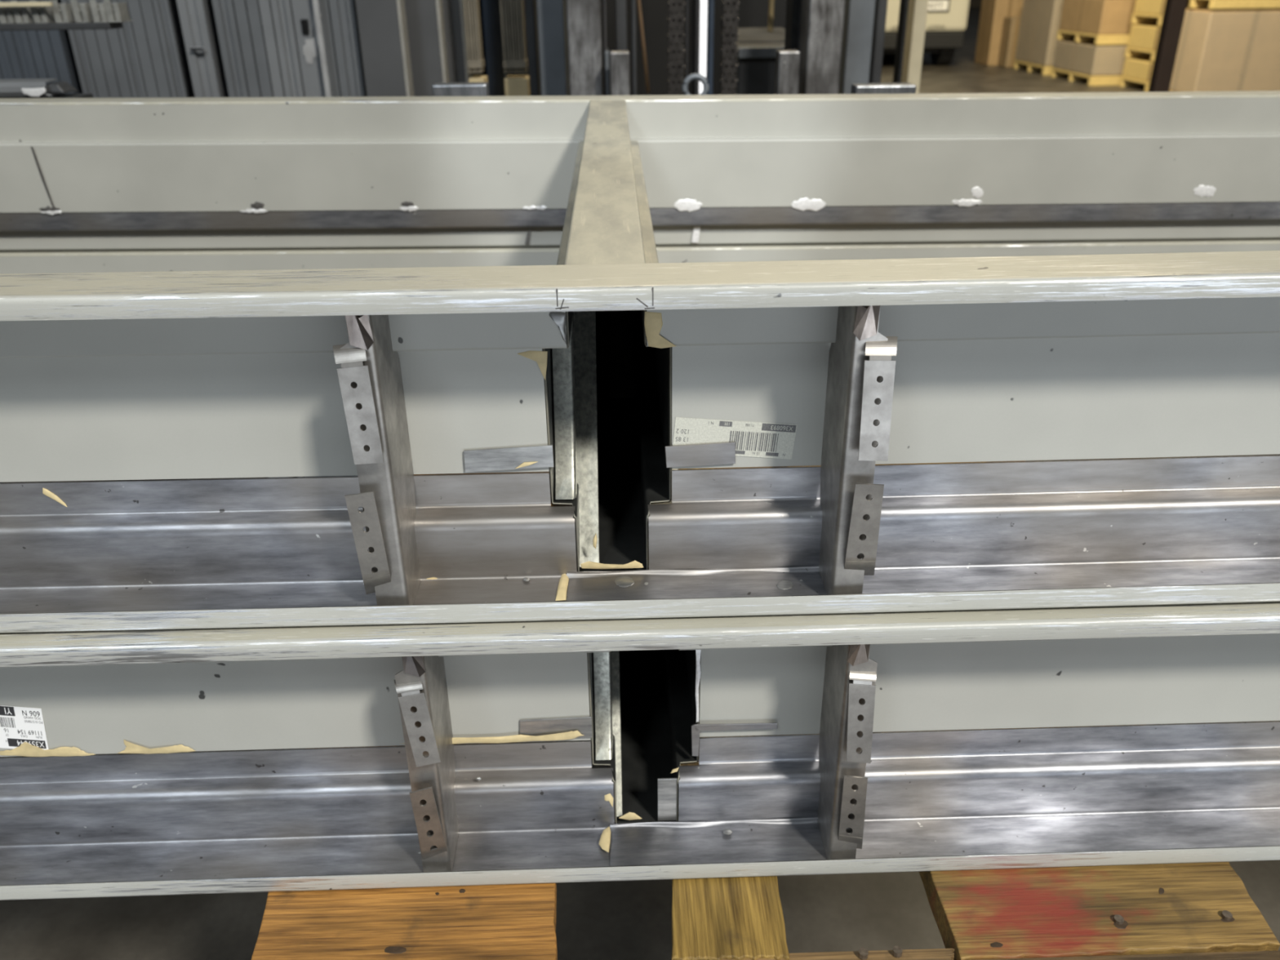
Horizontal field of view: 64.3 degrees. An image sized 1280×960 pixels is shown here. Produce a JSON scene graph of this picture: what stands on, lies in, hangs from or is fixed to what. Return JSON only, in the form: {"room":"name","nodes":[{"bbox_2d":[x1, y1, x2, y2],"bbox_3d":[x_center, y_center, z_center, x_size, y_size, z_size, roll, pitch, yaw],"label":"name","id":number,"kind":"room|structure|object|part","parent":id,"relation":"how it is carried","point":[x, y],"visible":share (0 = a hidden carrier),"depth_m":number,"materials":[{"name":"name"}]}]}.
{"room":"warehouse","nodes":[
{"label":"warehouse","id":0,"kind":"room"},
{"bbox_2d":[471,0,528,76],"bbox_3d":[-4.732,-2.879,2.041,8.756,6.250,0.080,-1,26,-1],"label":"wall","id":1,"kind":"structure","parent":0,"point":[484,73],"depth_m":2.95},
{"bbox_2d":[0,7,1279,959],"bbox_3d":[9.973,-7.821,18.784,39.000,0.100,57.000,-1,26,-1],"label":"floor","id":2,"kind":"structure","parent":0,"point":[609,920],"depth_m":1.70,"materials":[{"name":"concrete"}]},
{"bbox_2d":[0,31,15,79],"bbox_3d":[-1.710,-1.133,2.777,0.049,2.400,0.111,-1,26,-1],"label":"frame section","id":3,"kind":"object","parent":2,"relation":"on","point":[6,72],"visible":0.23,"depth_m":2.73,"materials":[{"name":"grey metal"}]},
{"bbox_2d":[0,0,39,79],"bbox_3d":[-1.653,-1.134,2.778,0.061,2.400,0.111,-1,26,-1],"label":"frame section","id":4,"kind":"object","parent":2,"relation":"on","point":[17,42],"visible":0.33,"depth_m":2.72,"materials":[{"name":"grey metal"}]},
{"bbox_2d":[19,0,49,84],"bbox_3d":[-1.608,-1.135,2.779,0.022,2.400,0.111,-1,26,-1],"label":"frame section","id":5,"kind":"object","parent":2,"relation":"on","point":[33,34],"visible":0.1,"depth_m":2.72,"materials":[{"name":"grey metal"}]},
{"bbox_2d":[29,0,60,83],"bbox_3d":[-1.581,-1.136,2.780,0.026,2.400,0.111,-1,26,-1],"label":"frame section","id":6,"kind":"object","parent":2,"relation":"on","point":[43,35],"visible":0.16,"depth_m":2.72,"materials":[{"name":"grey metal"}]},
{"bbox_2d":[0,1,122,483],"bbox_3d":[-1.282,-0.369,2.069,0.663,1.650,0.440,-1,26,-1],"label":"rack","id":7,"kind":"object","parent":2,"relation":"on","point":[91,25],"visible":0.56,"depth_m":1.98,"materials":[{"name":"grey metal"}]},
{"bbox_2d":[0,0,16,23],"bbox_3d":[-1.226,-0.913,1.988,0.026,0.040,0.055,-1,26,-1],"label":"metal clip","id":8,"kind":"object","parent":7,"relation":"on","point":[6,15],"visible":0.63,"depth_m":1.97,"materials":[{"name":"metal"}]},
{"bbox_2d":[10,0,34,23],"bbox_3d":[-1.196,-0.914,1.989,0.026,0.040,0.055,-1,26,-1],"label":"metal clip","id":9,"kind":"object","parent":7,"relation":"on","point":[23,15],"visible":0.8,"depth_m":1.97,"materials":[{"name":"metal"}]},
{"bbox_2d":[0,78,77,97],"bbox_3d":[-1.254,-0.658,1.719,0.580,0.022,0.073,-1,26,-1],"label":"frame","id":10,"kind":"object","parent":7,"relation":"on","point":[8,87],"visible":1,"depth_m":1.70,"materials":[{"name":"grey paint"}]},
{"bbox_2d":[29,0,55,23],"bbox_3d":[-1.161,-0.915,1.989,0.026,0.040,0.055,-1,26,-1],"label":"metal clip","id":11,"kind":"object","parent":7,"relation":"on","point":[40,14],"visible":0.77,"depth_m":1.97,"materials":[{"name":"metal"}]},
{"bbox_3d":[-1.282,-0.634,1.737,0.663,0.030,0.080,-1,26,-1],"label":"shelf arm","id":12,"kind":"part","parent":7,"relation":"part of","materials":[{"name":"grey paint"}]},
{"bbox_3d":[-1.298,-0.889,2.001,0.533,0.012,0.060,-1,26,-1],"label":"shelf arm","id":13,"kind":"part","parent":7,"relation":"part of","materials":[{"name":"grey paint"}]},
{"bbox_2d":[50,0,75,22],"bbox_3d":[-1.120,-0.916,1.990,0.026,0.040,0.055,-1,26,-1],"label":"metal clip","id":14,"kind":"object","parent":7,"relation":"on","point":[63,12],"visible":0.91,"depth_m":1.97,"materials":[{"name":"metal"}]},
{"bbox_2d":[70,0,93,22],"bbox_3d":[-1.082,-0.916,1.991,0.026,0.040,0.055,-1,26,-1],"label":"metal clip","id":15,"kind":"object","parent":7,"relation":"on","point":[82,13],"visible":0.84,"depth_m":1.97,"materials":[{"name":"metal"}]},
{"bbox_2d":[88,0,111,22],"bbox_3d":[-1.047,-0.917,1.992,0.026,0.040,0.055,-1,26,-1],"label":"metal clip","id":16,"kind":"object","parent":7,"relation":"on","point":[98,10],"visible":0.77,"depth_m":1.97,"materials":[{"name":"metal"}]},
{"bbox_2d":[103,0,133,22],"bbox_3d":[-1.019,-0.918,1.992,0.026,0.040,0.055,-1,26,-1],"label":"metal clip","id":17,"kind":"object","parent":7,"relation":"on","point":[116,11],"visible":1,"depth_m":1.97,"materials":[{"name":"metal"}]},
{"bbox_2d":[40,0,83,93],"bbox_3d":[-1.551,-1.136,2.780,0.027,2.400,0.111,-1,26,-1],"label":"frame section","id":18,"kind":"object","parent":2,"relation":"on","point":[60,41],"visible":0.21,"depth_m":2.73,"materials":[{"name":"grey metal"}]},
{"bbox_2d":[61,0,98,97],"bbox_3d":[-1.469,-1.116,2.737,0.035,2.400,0.111,-1,26,-1],"label":"frame section","id":19,"kind":"object","parent":2,"relation":"on","point":[77,37],"visible":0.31,"depth_m":2.69,"materials":[{"name":"grey metal"}]},
{"bbox_2d":[76,0,110,97],"bbox_3d":[-1.434,-1.117,2.738,0.028,2.400,0.111,-1,26,-1],"label":"frame section","id":20,"kind":"object","parent":2,"relation":"on","point":[91,37],"visible":0.21,"depth_m":2.68,"materials":[{"name":"grey metal"}]},
{"bbox_2d":[88,0,121,97],"bbox_3d":[-1.404,-1.117,2.738,0.026,2.400,0.111,-1,26,-1],"label":"frame section","id":21,"kind":"object","parent":2,"relation":"on","point":[101,34],"visible":0.21,"depth_m":2.69,"materials":[{"name":"grey metal"}]},
{"bbox_2d":[111,0,147,97],"bbox_3d":[-1.340,-1.119,2.739,0.036,2.400,0.111,-1,26,-1],"label":"frame section","id":22,"kind":"object","parent":2,"relation":"on","point":[126,34],"visible":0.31,"depth_m":2.69,"materials":[{"name":"grey metal"}]},
{"bbox_2d":[152,0,195,97],"bbox_3d":[-1.236,-1.121,2.741,0.038,2.400,0.111,-1,26,-1],"label":"frame section","id":23,"kind":"object","parent":2,"relation":"on","point":[166,12],"visible":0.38,"depth_m":2.69,"materials":[{"name":"grey metal"}]},
{"bbox_2d":[176,0,293,478],"bbox_3d":[-1.133,-1.088,2.672,0.064,2.400,0.129,-1,26,-1],"label":"metal post","id":24,"kind":"object","parent":2,"relation":"on","point":[197,20],"visible":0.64,"depth_m":2.62,"materials":[{"name":"metal"}]},
{"bbox_2d":[212,0,314,477],"bbox_3d":[-1.041,-1.081,2.655,0.049,2.400,0.111,-1,26,-1],"label":"frame section","id":25,"kind":"object","parent":2,"relation":"on","point":[224,13],"visible":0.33,"depth_m":2.59,"materials":[{"name":"grey metal"}]},
{"bbox_2d":[233,0,324,477],"bbox_3d":[-0.999,-1.082,2.656,0.027,2.400,0.111,-1,26,-1],"label":"frame section","id":26,"kind":"object","parent":2,"relation":"on","point":[240,6],"visible":0.21,"depth_m":2.59,"materials":[{"name":"grey metal"}]},
{"bbox_2d":[245,0,334,477],"bbox_3d":[-0.968,-1.083,2.657,0.027,2.400,0.111,-1,26,-1],"label":"frame section","id":27,"kind":"object","parent":2,"relation":"on","point":[253,6],"visible":0.21,"depth_m":2.59,"materials":[{"name":"grey metal"}]},
{"bbox_2d":[258,0,344,476],"bbox_3d":[-0.938,-1.083,2.657,0.025,2.400,0.111,-1,26,-1],"label":"frame section","id":28,"kind":"object","parent":2,"relation":"on","point":[265,8],"visible":0.21,"depth_m":2.59,"materials":[{"name":"grey metal"}]},
{"bbox_2d":[291,0,325,97],"bbox_3d":[-0.835,-1.084,2.656,0.071,2.400,0.117,-1,26,-1],"label":"frame section","id":29,"kind":"object","parent":2,"relation":"on","point":[303,11],"visible":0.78,"depth_m":2.59,"materials":[{"name":"black metal"}]},
{"bbox_2d":[270,0,357,476],"bbox_3d":[-0.898,-1.084,2.658,0.047,2.400,0.111,-1,26,-1],"label":"frame section","id":30,"kind":"object","parent":2,"relation":"on","point":[282,10],"visible":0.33,"depth_m":2.59,"materials":[{"name":"grey metal"}]},
{"bbox_2d":[312,0,332,97],"bbox_3d":[-0.798,-1.046,2.579,0.012,2.400,0.011,-1,26,-1],"label":"strip","id":31,"kind":"object","parent":2,"relation":"on","point":[315,2],"visible":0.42,"depth_m":2.56,"materials":[{"name":"grey metal"}]},
{"bbox_2d":[318,0,341,97],"bbox_3d":[-0.792,-1.086,2.660,0.024,2.400,0.111,-1,26,-1],"label":"frame section","id":32,"kind":"object","parent":2,"relation":"on","point":[324,5],"visible":0.21,"depth_m":2.59,"materials":[{"name":"grey metal"}]},
{"bbox_2d":[328,0,367,97],"bbox_3d":[-0.747,-1.087,2.661,0.060,2.400,0.111,-1,26,-1],"label":"frame section","id":33,"kind":"object","parent":2,"relation":"on","point":[344,15],"visible":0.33,"depth_m":2.60,"materials":[{"name":"grey metal"}]},
{"bbox_2d":[355,0,414,97],"bbox_3d":[-0.643,-1.056,2.594,0.109,2.400,0.064,-1,26,-1],"label":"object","id":34,"kind":"object","parent":2,"relation":"on","point":[382,24],"visible":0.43,"depth_m":2.55,"materials":[{"name":"grey metal"}]},
{"bbox_2d":[404,0,449,96],"bbox_3d":[-0.558,-1.102,2.685,0.094,2.400,0.064,-1,26,-1],"label":"metal post","id":35,"kind":"object","parent":2,"relation":"on","point":[425,24],"visible":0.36,"depth_m":2.64,"materials":[{"name":"grey metal"}]},
{"bbox_2d":[442,0,471,82],"bbox_3d":[-0.492,-1.134,2.749,0.059,2.400,0.064,-1,26,-1],"label":"sheet","id":36,"kind":"object","parent":2,"relation":"on","point":[453,10],"visible":0.29,"depth_m":2.70,"materials":[{"name":"grey metal"}]},
{"bbox_2d":[462,0,488,82],"bbox_3d":[-0.425,-1.108,2.638,0.040,2.450,0.090,-1,26,-1],"label":"bundle","id":37,"kind":"object","parent":2,"relation":"on","point":[476,63],"visible":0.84,"depth_m":2.60,"materials":[{"name":"brown wood"}]},
{"bbox_2d":[481,0,506,96],"bbox_3d":[-0.411,-2.006,2.423,0.048,4.250,0.080,-1,26,-1],"label":"panel","id":38,"kind":"object","parent":2,"relation":"on","point":[495,73],"visible":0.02,"depth_m":2.79,"materials":[{"name":"blue paint"}]},
{"bbox_2d":[499,0,530,96],"bbox_3d":[-0.322,-1.110,2.640,0.062,2.450,0.090,-1,26,-1],"label":"bundle","id":39,"kind":"object","parent":2,"relation":"on","point":[512,11],"visible":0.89,"depth_m":2.61,"materials":[{"name":"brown metal"}]},
{"bbox_2d":[431,0,915,96],"bbox_3d":[0.083,-0.897,2.314,1.025,2.348,3.909,-1,26,-1],"label":"forklift","id":40,"kind":"object","parent":2,"relation":"on","point":[824,46],"visible":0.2,"depth_m":2.33,"materials":[{"name":"grey paint"}]},
{"bbox_3d":[-0.122,-0.930,2.328,0.073,2.300,0.140,-1,26,-1],"label":"mast rail","id":41,"kind":"part","parent":40,"relation":"part of","materials":[{"name":"grey metal"}]},
{"bbox_3d":[-0.043,-0.976,2.419,0.026,2.300,0.100,-1,26,-1],"label":"rail","id":42,"kind":"part","parent":40,"relation":"part of","materials":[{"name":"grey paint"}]},
{"bbox_3d":[0.083,-1.002,2.320,0.038,2.027,0.018,-1,26,-1],"label":"lift chain","id":43,"kind":"part","parent":40,"relation":"part of","materials":[{"name":"black metal"}]},
{"bbox_3d":[0.205,-1.004,2.322,0.038,2.027,0.018,-1,26,-1],"label":"lift chain","id":44,"kind":"part","parent":40,"relation":"part of","materials":[{"name":"black metal"}]},
{"bbox_3d":[0.383,-1.219,2.903,0.207,0.028,0.040,-1,26,-1],"label":"dash trim","id":45,"kind":"part","parent":40,"relation":"part of","materials":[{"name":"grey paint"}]},
{"bbox_2d":[251,460,1279,959],"bbox_3d":[0.078,0.117,1.189,0.912,0.121,1.241,-1,26,-1],"label":"wooden pallet","id":46,"kind":"object","parent":40,"relation":"on","point":[1181,911],"visible":0.18,"depth_m":0.69,"materials":[{"name":"orange wood"}]},
{"bbox_2d":[0,90,1279,900],"bbox_3d":[-0.029,-0.131,1.061,3.100,0.444,0.991,-1,26,-1],"label":"metal frame","id":47,"kind":"object","parent":46,"relation":"on","point":[384,377],"depth_m":0.71,"materials":[{"name":"metal"}]},
{"bbox_2d":[39,205,59,211],"bbox_3d":[-0.803,-0.368,1.385,0.029,0.009,0.001,-1,26,-1],"label":"chip","id":48,"kind":"object","parent":47,"relation":"on","point":[42,208],"depth_m":1.39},
{"bbox_2d":[40,210,61,215],"bbox_3d":[-0.802,-0.364,1.387,0.030,0.009,0.001,-1,26,-1],"label":"chip","id":49,"kind":"object","parent":47,"relation":"on","point":[42,212],"depth_m":1.39,"materials":[{"name":"white paint"}]},
{"bbox_2d":[240,208,266,213],"bbox_3d":[-0.529,-0.368,1.395,0.039,0.007,0.001,-1,26,-1],"label":"chip","id":50,"kind":"object","parent":47,"relation":"on","point":[242,211],"depth_m":1.39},
{"bbox_2d":[250,201,264,209],"bbox_3d":[-0.523,-0.374,1.392,0.019,0.012,0.001,-1,26,-1],"label":"chip","id":51,"kind":"object","parent":47,"relation":"on","point":[254,205],"depth_m":1.39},
{"bbox_2d":[400,201,413,207],"bbox_3d":[-0.319,-0.378,1.398,0.018,0.009,0.001,-1,26,-1],"label":"chip","id":52,"kind":"object","parent":47,"relation":"on","point":[403,204],"depth_m":1.40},
{"bbox_2d":[400,205,418,212],"bbox_3d":[-0.318,-0.373,1.400,0.027,0.010,0.001,-1,26,-1],"label":"chip","id":53,"kind":"object","parent":47,"relation":"on","point":[402,208],"depth_m":1.40,"materials":[{"name":"white paint"}]},
{"bbox_2d":[522,577,529,581],"bbox_3d":[-0.075,0.065,0.673,0.004,0.001,0.005,-12,29,-22],"label":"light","id":54,"kind":"object","parent":47,"relation":"on","point":[524,579],"depth_m":0.67,"materials":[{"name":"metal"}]},
{"bbox_2d":[521,205,546,209],"bbox_3d":[-0.145,-0.375,1.405,0.035,0.006,0.001,-1,26,-1],"label":"chip","id":55,"kind":"object","parent":47,"relation":"on","point":[523,207],"depth_m":1.40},
{"bbox_3d":[-0.051,-0.049,0.678,0.014,0.108,0.062,-1,26,-1],"label":"closure plate","id":56,"kind":"part","parent":47,"relation":"part of","materials":[{"name":"metal"}]},
{"bbox_3d":[-0.038,-0.041,0.716,0.016,0.153,0.141,-1,26,-1],"label":"plate","id":57,"kind":"part","parent":47,"relation":"part of","materials":[{"name":"metal"}]},
{"bbox_3d":[-0.028,0.147,0.764,0.013,0.108,0.062,-1,26,-1],"label":"closure plate","id":58,"kind":"part","parent":47,"relation":"part of","materials":[{"name":"metal"}]},
{"bbox_3d":[-0.020,0.155,0.801,0.007,0.153,0.141,-1,26,-1],"label":"plate","id":59,"kind":"part","parent":47,"relation":"part of","materials":[{"name":"metal"}]},
{"bbox_2d":[614,576,634,586],"bbox_3d":[-0.010,0.066,0.669,0.013,0.001,0.014,-1,26,-1],"label":"rivet","id":60,"kind":"object","parent":47,"relation":"on","point":[620,581],"depth_m":0.67,"materials":[{"name":"metal"}]},
{"bbox_3d":[-0.028,-0.041,1.103,3.106,0.245,0.986,-1,26,-1],"label":"steel window frame","id":61,"kind":"part","parent":47,"relation":"part of","materials":[{"name":"grey metal"}]},
{"bbox_2d":[674,198,702,212],"bbox_3d":[0.067,-0.380,1.410,0.039,0.018,0.001,-1,26,-1],"label":"chip","id":62,"kind":"object","parent":47,"relation":"on","point":[681,205],"depth_m":1.41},
{"bbox_3d":[0.037,0.071,0.659,0.170,0.005,0.046,-1,26,-1],"label":"backing plate","id":63,"kind":"part","parent":47,"relation":"part of","materials":[{"name":"metal"}]},
{"bbox_3d":[0.058,0.266,0.744,0.160,0.005,0.047,-1,26,-1],"label":"backing plate","id":64,"kind":"part","parent":47,"relation":"part of","materials":[{"name":"metal"}]},
{"bbox_2d":[722,828,732,835],"bbox_3d":[0.065,0.260,0.752,0.007,0.001,0.006,-1,26,-1],"label":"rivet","id":65,"kind":"object","parent":47,"relation":"on","point":[725,831],"depth_m":0.75,"materials":[{"name":"metal"}]},
{"bbox_2d":[776,580,793,589],"bbox_3d":[0.094,0.068,0.663,0.011,0.001,0.011,-1,26,-1],"label":"rivet","id":66,"kind":"object","parent":47,"relation":"on","point":[780,584],"depth_m":0.66,"materials":[{"name":"metal"}]},
{"bbox_2d":[791,197,825,211],"bbox_3d":[0.234,-0.383,1.414,0.048,0.019,0.001,-1,26,-1],"label":"chip","id":67,"kind":"object","parent":47,"relation":"on","point":[798,204],"depth_m":1.41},
{"bbox_2d":[951,198,982,206],"bbox_3d":[0.456,-0.386,1.420,0.044,0.011,0.001,-1,26,-1],"label":"chip","id":68,"kind":"object","parent":47,"relation":"on","point":[955,202],"depth_m":1.42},
{"bbox_2d":[971,186,983,198],"bbox_3d":[0.468,-0.399,1.414,0.018,0.016,0.001,-1,26,-1],"label":"chip","id":69,"kind":"object","parent":47,"relation":"on","point":[977,192],"depth_m":1.41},
{"bbox_2d":[1193,185,1216,197],"bbox_3d":[0.788,-0.403,1.423,0.032,0.017,0.001,-1,26,-1],"label":"chip","id":70,"kind":"object","parent":47,"relation":"on","point":[1199,191],"depth_m":1.42,"materials":[{"name":"white paint"}]},
{"bbox_3d":[0.410,-1.935,3.012,0.014,1.119,0.030,-1,26,-1],"label":"guard post","id":71,"kind":"part","parent":40,"relation":"part of","materials":[{"name":"beige metal"}]},
{"bbox_3d":[0.365,-0.985,2.427,0.032,2.300,0.100,-1,26,-1],"label":"rail","id":72,"kind":"part","parent":40,"relation":"part of","materials":[{"name":"black metal"}]},
{"bbox_3d":[0.407,-0.942,2.338,0.078,2.300,0.140,-1,26,-1],"label":"mast rail","id":73,"kind":"part","parent":40,"relation":"part of","materials":[{"name":"grey metal"}]},
{"bbox_2d":[892,0,908,83],"bbox_3d":[0.815,-2.206,2.795,0.025,4.250,0.060,-1,26,-1],"label":"post","id":74,"kind":"object","parent":2,"relation":"on","point":[904,4],"visible":0.02,"depth_m":3.19,"materials":[{"name":"black metal"}]},
{"bbox_2d":[901,0,928,93],"bbox_3d":[0.780,-2.074,2.530,0.039,4.250,0.070,-1,26,-1],"label":"post","id":75,"kind":"object","parent":2,"relation":"on","point":[917,9],"visible":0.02,"depth_m":2.91,"materials":[{"name":"beige metal"}]},
{"bbox_2d":[883,0,969,65],"bbox_3d":[4.136,-8.570,17.988,2.000,2.081,4.650,-1,26,-1],"label":"van","id":76,"kind":"object","parent":2,"relation":"on","point":[946,20],"visible":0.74,"depth_m":16.15,"materials":[{"name":"beige paint"}]},
{"bbox_3d":[4.629,-7.447,15.989,0.407,0.145,0.015,-1,26,-1],"label":"licence plate","id":77,"kind":"part","parent":76,"relation":"part of","materials":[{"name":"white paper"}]},
{"bbox_2d":[974,0,1023,66],"bbox_3d":[5.894,-7.390,16.701,0.482,1.070,0.682,-1,26,-1],"label":"carton","id":78,"kind":"object","parent":2,"relation":"on","point":[993,13],"visible":0.54,"depth_m":16.50,"materials":[{"name":"brown cardboard"}]},
{"bbox_2d":[997,16,1021,67],"bbox_3d":[5.928,-7.002,16.299,0.202,0.731,0.382,-1,26,-1],"label":"carton","id":79,"kind":"object","parent":2,"relation":"on","point":[1011,24],"visible":0.83,"depth_m":16.19,"materials":[{"name":"brown cardboard"}]},
{"bbox_2d":[1013,0,1075,75],"bbox_3d":[6.434,-6.797,15.364,1.000,1.184,1.250,-1,26,-1],"label":"stack","id":80,"kind":"object","parent":2,"relation":"on","point":[1040,23],"visible":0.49,"depth_m":15.20,"materials":[{"name":"brown cardboard"}]},
{"bbox_2d":[1050,40,1151,85],"bbox_3d":[6.371,-5.789,14.113,0.780,0.490,1.350,-1,26,-1],"label":"stack","id":81,"kind":"object","parent":2,"relation":"on","point":[1091,63],"visible":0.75,"depth_m":13.61,"materials":[{"name":"brown cardboard"}]},
{"bbox_2d":[1056,0,1157,44],"bbox_3d":[6.365,-6.266,13.876,0.780,0.550,1.350,-1,26,-1],"label":"stack","id":82,"kind":"object","parent":81,"relation":"on","point":[1102,22],"visible":0.68,"depth_m":13.38,"materials":[{"name":"brown cardboard"}]},
{"bbox_2d":[1119,57,1153,92],"bbox_3d":[6.837,-5.049,12.771,0.950,0.346,1.500,-1,26,-1],"label":"crate","id":83,"kind":"object","parent":2,"relation":"on","point":[1137,72],"visible":0.28,"depth_m":13.10,"materials":[{"name":"yellow wood"}]},
{"bbox_2d":[1124,24,1160,62],"bbox_3d":[6.833,-5.390,12.602,0.950,0.390,1.500,-1,26,-1],"label":"crate","id":84,"kind":"object","parent":83,"relation":"on","point":[1143,38],"visible":0.29,"depth_m":12.92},
{"bbox_2d":[1130,0,1189,26],"bbox_3d":[6.829,-5.751,12.423,0.950,0.390,1.500,-1,26,-1],"label":"pallet","id":85,"kind":"object","parent":84,"relation":"on","point":[1146,11],"visible":0.3,"depth_m":12.80,"materials":[{"name":"yellow wood"}]},
{"bbox_2d":[1168,8,1279,91],"bbox_3d":[6.621,-4.794,11.542,1.020,0.986,0.900,-1,26,-1],"label":"cardboard box","id":86,"kind":"object","parent":2,"relation":"on","point":[1219,50],"visible":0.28,"depth_m":11.16,"materials":[{"name":"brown cardboard"}]},
{"bbox_2d":[1186,0,1279,8],"bbox_3d":[6.612,-5.511,11.186,1.020,0.590,0.900,-1,26,-1],"label":"stack","id":87,"kind":"object","parent":86,"relation":"on","point":[1210,4],"visible":0.83,"depth_m":10.90,"materials":[{"name":"yellow wood"}]},
{"bbox_2d":[524,0,786,95],"bbox_3d":[0.079,-3.766,3.709,1.962,6.250,0.120,-1,26,-1],"label":"wall","id":88,"kind":"structure","parent":0,"point":[655,13],"depth_m":4.52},
{"bbox_2d":[968,0,982,7],"bbox_3d":[9.191,-23.832,41.697,39.000,8.250,0.300,-1,26,-1],"label":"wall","id":89,"kind":"structure","parent":0,"point":[973,3],"depth_m":43.43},
{"bbox_2d":[1147,0,1187,92],"bbox_3d":[3.249,-4.626,5.364,0.102,6.250,0.080,-1,26,-1],"label":"pillar","id":90,"kind":"structure","parent":0,"point":[1174,13],"depth_m":6.29,"materials":[{"name":"brown metal"}]},
{"label":"outside","id":91,"kind":"structure","parent":0,"visible":0},
{"bbox_2d":[699,0,706,94],"bbox_3d":[0.261,-3.810,3.793,0.078,6.250,0.020,-1,26,-1],"label":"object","id":92,"kind":"structure","parent":91,"point":[703,2],"depth_m":4.67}
]}

